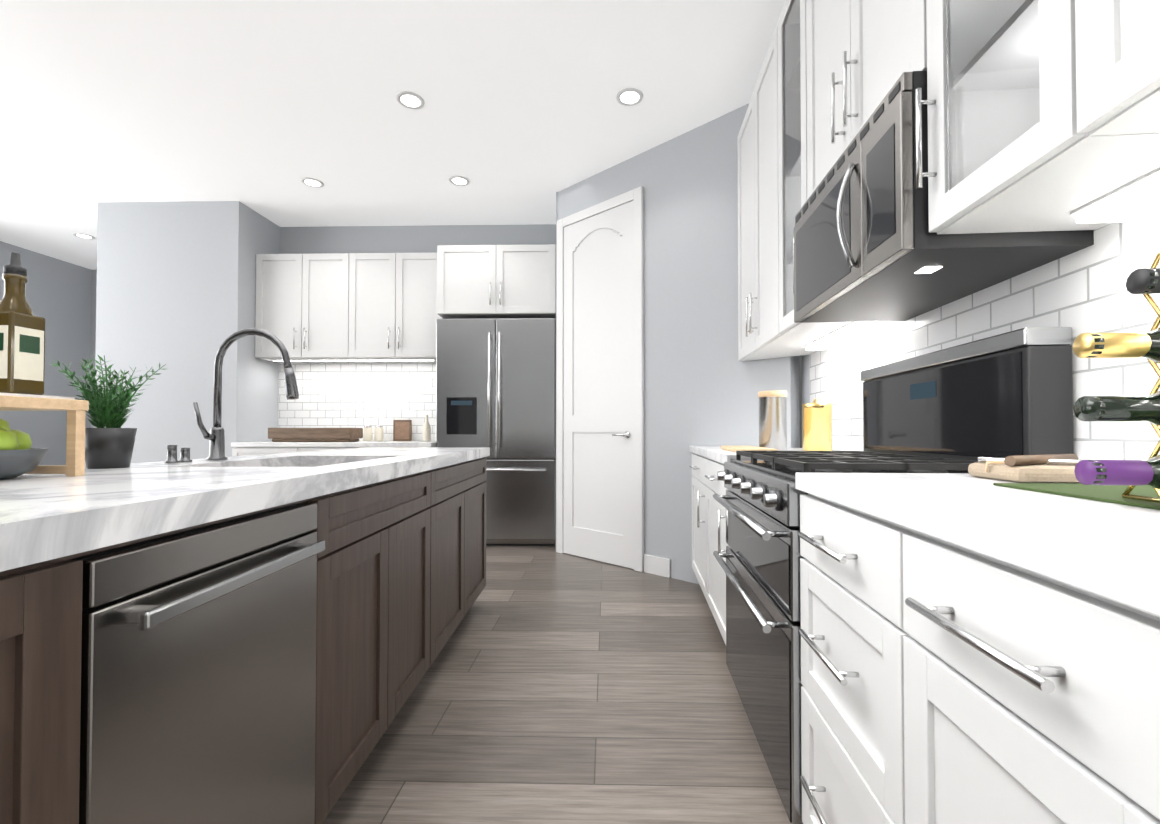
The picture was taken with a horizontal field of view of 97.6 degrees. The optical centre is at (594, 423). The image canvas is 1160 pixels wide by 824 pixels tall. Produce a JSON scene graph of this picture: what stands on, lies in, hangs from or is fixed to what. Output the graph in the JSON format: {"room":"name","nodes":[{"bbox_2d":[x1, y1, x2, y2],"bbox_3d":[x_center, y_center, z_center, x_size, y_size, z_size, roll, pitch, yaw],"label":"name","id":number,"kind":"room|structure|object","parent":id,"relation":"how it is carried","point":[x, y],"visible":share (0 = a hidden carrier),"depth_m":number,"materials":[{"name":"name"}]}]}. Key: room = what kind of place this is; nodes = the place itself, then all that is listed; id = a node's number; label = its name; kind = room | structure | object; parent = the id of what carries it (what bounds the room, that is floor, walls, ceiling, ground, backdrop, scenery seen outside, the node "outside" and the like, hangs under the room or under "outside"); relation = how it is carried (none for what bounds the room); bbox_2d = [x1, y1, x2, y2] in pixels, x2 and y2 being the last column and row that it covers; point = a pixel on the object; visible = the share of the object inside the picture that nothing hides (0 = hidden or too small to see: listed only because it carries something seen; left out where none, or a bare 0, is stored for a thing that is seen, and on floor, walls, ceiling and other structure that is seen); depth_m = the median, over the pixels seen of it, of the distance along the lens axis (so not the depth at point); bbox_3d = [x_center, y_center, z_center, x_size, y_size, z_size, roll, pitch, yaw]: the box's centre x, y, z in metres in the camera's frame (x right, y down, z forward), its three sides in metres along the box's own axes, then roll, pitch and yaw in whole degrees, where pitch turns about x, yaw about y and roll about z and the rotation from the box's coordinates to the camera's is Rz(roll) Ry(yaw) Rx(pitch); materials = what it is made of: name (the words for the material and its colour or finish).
{"room":"kitchen","nodes":[
{"label":"kitchen","id":0,"kind":"room"},
{"bbox_2d":[0,241,91,466],"bbox_3d":[-6.630,-0.499,1.603,0.140,3.100,10.040,0,-1,1],"label":"wall","id":1,"kind":"structure","parent":0,"point":[61,297],"depth_m":6.09,"materials":[{"name":"paint"}]},
{"bbox_2d":[88,270,96,427],"bbox_3d":[-5.408,-0.423,6.525,2.050,3.100,0.140,0,-1,1],"label":"wall","id":2,"kind":"structure","parent":0,"point":[94,272],"depth_m":6.49,"materials":[{"name":"paint"}]},
{"bbox_2d":[94,201,279,463],"bbox_3d":[-3.826,-0.439,5.512,1.300,3.100,1.910,0,-1,1],"label":"wall","id":3,"kind":"structure","parent":0,"point":[176,289],"depth_m":4.57,"materials":[{"name":"paint"}]},
{"bbox_2d":[0,0,785,269],"bbox_3d":[-3.695,-2.096,1.788,10.600,0.100,10.500,0,-1,1],"label":"ceiling","id":4,"kind":"structure","parent":0,"point":[522,116],"depth_m":3.18,"materials":[{"name":"paint"}]},
{"bbox_2d":[73,233,94,238],"bbox_3d":[-5.411,-1.987,5.378,0.168,0.007,0.168,0,-1,-8],"label":"recessed light","id":5,"kind":"object","parent":4,"relation":"in","point":[81,235],"depth_m":5.38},
{"bbox_2d":[301,177,323,187],"bbox_3d":[-2.347,-2.005,4.225,0.168,0.007,0.168,1,-1,-44],"label":"recessed light","id":6,"kind":"object","parent":4,"relation":"in","point":[312,182],"depth_m":4.22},
{"bbox_2d":[396,91,424,109],"bbox_3d":[-1.152,-2.021,3.177,0.168,0.007,0.168,0,-1,-8],"label":"recessed light","id":7,"kind":"object","parent":4,"relation":"in","point":[410,100],"depth_m":3.17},
{"bbox_2d":[449,176,469,185],"bbox_3d":[-1.117,-2.005,4.196,0.168,0.007,0.168,1,-1,-44],"label":"recessed light","id":8,"kind":"object","parent":4,"relation":"in","point":[455,180],"depth_m":4.19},
{"bbox_2d":[616,88,642,105],"bbox_3d":[0.218,-2.021,3.144,0.168,0.007,0.168,0,-1,-8],"label":"recessed light","id":9,"kind":"object","parent":4,"relation":"in","point":[624,97],"depth_m":3.14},
{"bbox_2d":[278,224,555,440],"bbox_3d":[-2.354,-0.444,5.169,4.320,3.100,0.146,0,-1,1],"label":"wall","id":10,"kind":"structure","parent":0,"point":[349,394],"depth_m":5.10,"materials":[{"name":"tile"}]},
{"bbox_2d":[255,253,366,362],"bbox_3d":[-2.711,-1.108,4.939,0.950,0.980,0.357,0,-1,1],"label":"upper cabinet","id":11,"kind":"object","parent":10,"relation":"attached to","point":[351,307],"depth_m":4.77,"materials":[{"name":"white wood"}]},
{"bbox_2d":[355,253,438,361],"bbox_3d":[-1.888,-1.108,4.920,0.950,0.980,0.357,0,-1,1],"label":"upper cabinet","id":12,"kind":"object","parent":10,"relation":"attached to","point":[395,318],"depth_m":4.75,"materials":[{"name":"white wood"}]},
{"bbox_2d":[435,244,555,318],"bbox_3d":[-0.875,-1.290,4.808,1.070,0.620,0.537,0,-1,1],"label":"upper cabinet","id":13,"kind":"object","parent":10,"relation":"attached to","point":[472,281],"depth_m":4.55,"materials":[{"name":"white wood"}]},
{"bbox_2d":[322,544,790,823],"bbox_3d":[-3.695,1.084,1.739,10.600,0.060,10.500,0,-1,1],"label":"floor","id":14,"kind":"structure","parent":0,"point":[553,686],"depth_m":1.81,"materials":[{"name":"brown wood"}]},
{"bbox_2d":[0,455,489,823],"bbox_3d":[-0.974,0.605,1.167,0.782,0.880,3.707,0,-1,1],"label":"kitchen island","id":15,"kind":"object","parent":14,"relation":"on","point":[401,567],"depth_m":1.29,"materials":[{"name":"brown wood"}]},
{"bbox_2d":[70,503,324,823],"bbox_3d":[-0.915,0.551,0.888,0.660,0.749,0.539,0,-1,1],"label":"dishwasher","id":16,"kind":"object","parent":15,"relation":"in","point":[198,679],"visible":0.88,"depth_m":0.82,"materials":[{"name":"grey metal"}]},
{"bbox_2d":[0,447,489,562],"bbox_3d":[-1.009,0.140,1.179,0.874,0.050,3.780,0,-1,1],"label":"island countertop","id":17,"kind":"structure","parent":15,"relation":"on","point":[41,514],"depth_m":0.90,"materials":[{"name":"white stone"}]},
{"bbox_2d":[0,418,48,478],"bbox_3d":[-1.227,0.047,1.021,0.176,0.130,0.176,0,-1,1],"label":"fruit bowl","id":18,"kind":"object","parent":17,"relation":"on","point":[19,455],"visible":1,"depth_m":1.02,"materials":[{"name":"grey ceramic"}]},
{"bbox_2d":[0,393,88,475],"bbox_3d":[-1.230,0.025,0.905,0.228,0.170,0.425,0,-1,1],"label":"tiered stand","id":19,"kind":"object","parent":17,"relation":"on","point":[76,410],"visible":0.94,"depth_m":1.09,"materials":[{"name":"brown light oak wood"}]},
{"bbox_2d":[0,252,44,394],"bbox_3d":[-1.181,-0.203,1.033,0.065,0.289,0.065,0,-1,1],"label":"olive oil bottle","id":20,"kind":"object","parent":19,"relation":"on","point":[22,348],"visible":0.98,"depth_m":1.02,"materials":[{"name":"brown glass"}]},
{"bbox_2d":[51,355,165,468],"bbox_3d":[-1.296,-0.028,1.341,0.192,0.290,0.204,0,-1,1],"label":"potted plant","id":21,"kind":"object","parent":17,"relation":"on","point":[109,441],"visible":1,"depth_m":1.32,"materials":[{"name":"green plant"}]},
{"bbox_2d":[164,445,191,462],"bbox_3d":[-1.286,0.092,1.569,0.037,0.056,0.086,0,-1,1],"label":"soap dispenser","id":22,"kind":"object","parent":17,"relation":"on","point":[172,454],"visible":1,"depth_m":1.54,"materials":[{"name":"silver metal"}]},
{"bbox_2d":[193,328,298,459],"bbox_3d":[-1.149,-0.100,1.686,0.305,0.444,0.106,0,-1,1],"label":"faucet","id":23,"kind":"object","parent":17,"relation":"on","point":[215,436],"visible":1,"depth_m":1.70,"materials":[{"name":"silver metal"}]},
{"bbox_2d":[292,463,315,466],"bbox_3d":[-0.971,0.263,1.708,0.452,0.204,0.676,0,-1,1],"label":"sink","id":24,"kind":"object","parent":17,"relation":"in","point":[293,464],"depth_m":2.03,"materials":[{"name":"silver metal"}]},
{"bbox_2d":[231,445,306,455],"bbox_3d":[-2.865,0.655,4.773,0.649,0.890,0.631,0,-1,1],"label":"base cabinet","id":25,"kind":"object","parent":14,"relation":"on","point":[252,448],"depth_m":4.46,"materials":[{"name":"white wood"}]},
{"bbox_2d":[231,441,435,444],"bbox_3d":[-2.303,0.190,4.761,1.774,0.040,0.642,0,-1,1],"label":"countertop","id":26,"kind":"structure","parent":25,"relation":"on","point":[263,442],"depth_m":4.45,"materials":[{"name":"white stone"}]},
{"bbox_2d":[268,428,362,441],"bbox_3d":[-2.575,0.103,4.699,0.760,0.130,0.240,0,-1,1],"label":"dough bowl","id":27,"kind":"object","parent":26,"relation":"on","point":[314,434],"visible":1,"depth_m":4.58,"materials":[{"name":"brown wood"}]},
{"bbox_2d":[363,415,430,440],"bbox_3d":[-1.931,0.043,4.974,0.660,0.260,0.101,0,-1,1],"label":"jars","id":28,"kind":"object","parent":26,"relation":"on","point":[402,430],"visible":0.98,"depth_m":4.96,"materials":[{"name":"white ceramic"}]},
{"bbox_2d":[307,445,370,450],"bbox_3d":[-2.302,0.655,4.760,0.708,0.890,0.631,0,-1,1],"label":"base cabinet","id":29,"kind":"object","parent":14,"relation":"on","point":[309,447],"depth_m":4.45,"materials":[{"name":"white wood"}]},
{"bbox_2d":[371,445,435,446],"bbox_3d":[-1.740,0.655,4.746,0.649,0.890,0.631,0,-1,1],"label":"base cabinet","id":30,"kind":"object","parent":14,"relation":"on","point":[371,445],"depth_m":4.43,"materials":[{"name":"white wood"}]},
{"bbox_2d":[436,318,555,545],"bbox_3d":[-0.875,0.083,4.748,1.070,2.033,0.613,0,-1,1],"label":"fridge","id":31,"kind":"object","parent":14,"relation":"on","point":[496,386],"visible":0.75,"depth_m":4.50,"materials":[{"name":"silver metal"}]},
{"bbox_2d":[689,454,692,567],"bbox_3d":[0.907,0.629,3.049,0.665,0.890,0.755,0,-1,1],"label":"base cabinet","id":32,"kind":"object","parent":14,"relation":"on","point":[692,454],"depth_m":3.37,"materials":[{"name":"white wood"}]},
{"bbox_2d":[693,454,728,644],"bbox_3d":[0.892,0.619,2.403,0.665,0.890,0.772,0,-1,1],"label":"base cabinet","id":33,"kind":"object","parent":14,"relation":"on","point":[709,516],"depth_m":2.64,"materials":[{"name":"white wood"}]},
{"bbox_2d":[689,446,832,461],"bbox_3d":[0.895,0.159,2.742,0.675,0.040,1.433,0,-1,1],"label":"countertop","id":34,"kind":"structure","parent":33,"relation":"on","point":[709,451],"depth_m":2.57,"materials":[{"name":"white stone"}]},
{"bbox_2d":[721,446,777,451],"bbox_3d":[0.737,0.124,2.465,0.178,0.020,0.556,0,-1,1],"label":"serving tray","id":35,"kind":"object","parent":34,"relation":"on","point":[741,448],"visible":0.73,"depth_m":2.33,"materials":[{"name":"brown wood"}]},
{"bbox_2d":[758,391,786,450],"bbox_3d":[0.912,-0.016,2.600,0.136,0.305,0.136,0,-1,-8],"label":"canister","id":36,"kind":"object","parent":34,"relation":"on","point":[772,404],"depth_m":2.54,"materials":[{"name":"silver metal"}]},
{"bbox_2d":[802,399,831,450],"bbox_3d":[1.023,0.008,2.330,0.126,0.247,0.126,0,-1,-8],"label":"canister","id":37,"kind":"object","parent":34,"relation":"on","point":[817,424],"depth_m":2.28,"materials":[{"name":"gold metal"}]},
{"bbox_2d":[713,327,1073,823],"bbox_3d":[0.788,0.417,1.607,0.733,1.268,0.887,0,-1,1],"label":"range","id":38,"kind":"object","parent":14,"relation":"on","point":[961,408],"visible":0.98,"depth_m":1.36,"materials":[{"name":"black metal"}]},
{"bbox_2d":[798,518,1000,823],"bbox_3d":[0.727,0.593,0.729,0.728,0.890,0.920,0,-1,1],"label":"base cabinet","id":39,"kind":"object","parent":14,"relation":"on","point":[977,650],"depth_m":0.77,"materials":[{"name":"white wood"}]},
{"bbox_2d":[795,472,1159,677],"bbox_3d":[0.693,0.116,-0.066,0.758,0.040,2.525,0,-1,1],"label":"countertop","id":40,"kind":"structure","parent":39,"relation":"on","point":[1087,571],"depth_m":0.56,"materials":[{"name":"white stone"}]},
{"bbox_2d":[968,454,1080,482],"bbox_3d":[0.891,0.087,1.010,0.216,0.050,0.159,0,-1,1],"label":"cutting boards","id":41,"kind":"object","parent":40,"relation":"on","point":[1052,468],"visible":0.79,"depth_m":0.97,"materials":[{"name":"wood"}]},
{"bbox_2d":[993,483,1159,509],"bbox_3d":[0.866,0.103,0.575,0.388,0.004,0.658,0,-1,1],"label":"placemat","id":42,"kind":"object","parent":40,"relation":"on","point":[1109,493],"visible":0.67,"depth_m":0.79,"materials":[{"name":"green fabric"}]},
{"bbox_2d":[1122,252,1159,502],"bbox_3d":[0.801,-0.079,0.613,0.183,0.360,0.164,0,-1,1],"label":"wine rack","id":43,"kind":"object","parent":42,"relation":"on","point":[1156,368],"visible":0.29,"depth_m":0.65,"materials":[{"name":"gold metal"}]},
{"bbox_2d":[1073,268,1159,489],"bbox_3d":[0.763,-0.058,0.615,0.320,0.304,0.069,0,-1,4],"label":"wine bottles","id":44,"kind":"object","parent":43,"relation":"in","point":[1119,408],"visible":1,"depth_m":0.61,"materials":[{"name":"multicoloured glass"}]},
{"bbox_2d":[1001,610,1159,823],"bbox_3d":[0.711,0.582,0.034,0.728,0.890,0.726,0,-1,1],"label":"base cabinet","id":45,"kind":"object","parent":14,"relation":"on","point":[1080,725],"depth_m":0.45,"materials":[{"name":"white wood"}]},
{"bbox_2d":[556,192,557,389],"bbox_3d":[-0.265,-0.451,4.707,0.120,3.100,0.690,0,-1,1],"label":"wall","id":46,"kind":"structure","parent":0,"point":[556,280],"depth_m":4.38,"materials":[{"name":"paint"}]},
{"bbox_2d":[558,103,799,583],"bbox_3d":[0.467,-0.466,3.734,2.000,3.100,0.154,-1,-1,43],"label":"wall","id":47,"kind":"structure","parent":0,"point":[703,386],"depth_m":3.49,"materials":[{"name":"paint"}]},
{"bbox_2d":[556,186,643,571],"bbox_3d":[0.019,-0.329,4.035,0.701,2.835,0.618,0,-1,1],"label":"pantry door","id":48,"kind":"structure","parent":47,"relation":"in","point":[600,405],"depth_m":4.00,"materials":[{"name":"white wood"}]},
{"bbox_2d":[802,206,1159,460],"bbox_3d":[1.071,-0.527,-0.272,0.146,3.100,6.723,0,-1,4],"label":"wall","id":49,"kind":"structure","parent":0,"point":[1084,290],"depth_m":1.19,"materials":[{"name":"tile"}]},
{"bbox_2d":[737,8,876,360],"bbox_3d":[1.043,-1.116,2.738,0.393,1.430,0.971,0,-1,1],"label":"upper cabinet","id":50,"kind":"object","parent":49,"relation":"attached to","point":[767,328],"depth_m":2.52,"materials":[{"name":"white wood"}]},
{"bbox_2d":[789,0,968,219],"bbox_3d":[0.959,-1.326,1.538,0.397,1.048,0.801,0,-1,1],"label":"upper cabinet","id":51,"kind":"object","parent":49,"relation":"attached to","point":[845,56],"depth_m":1.47,"materials":[{"name":"white wood"}]},
{"bbox_2d":[794,71,1093,322],"bbox_3d":[0.913,-0.593,1.530,0.484,0.410,0.800,0,-1,1],"label":"microwave","id":52,"kind":"object","parent":51,"relation":"in","point":[868,247],"visible":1,"depth_m":1.32,"materials":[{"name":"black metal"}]},
{"bbox_2d":[961,0,1159,171],"bbox_3d":[0.847,-1.151,0.480,0.450,1.430,0.710,0,-1,1],"label":"upper cabinet","id":53,"kind":"object","parent":49,"relation":"attached to","point":[1043,115],"depth_m":0.81,"materials":[{"name":"white wood"}]}
]}

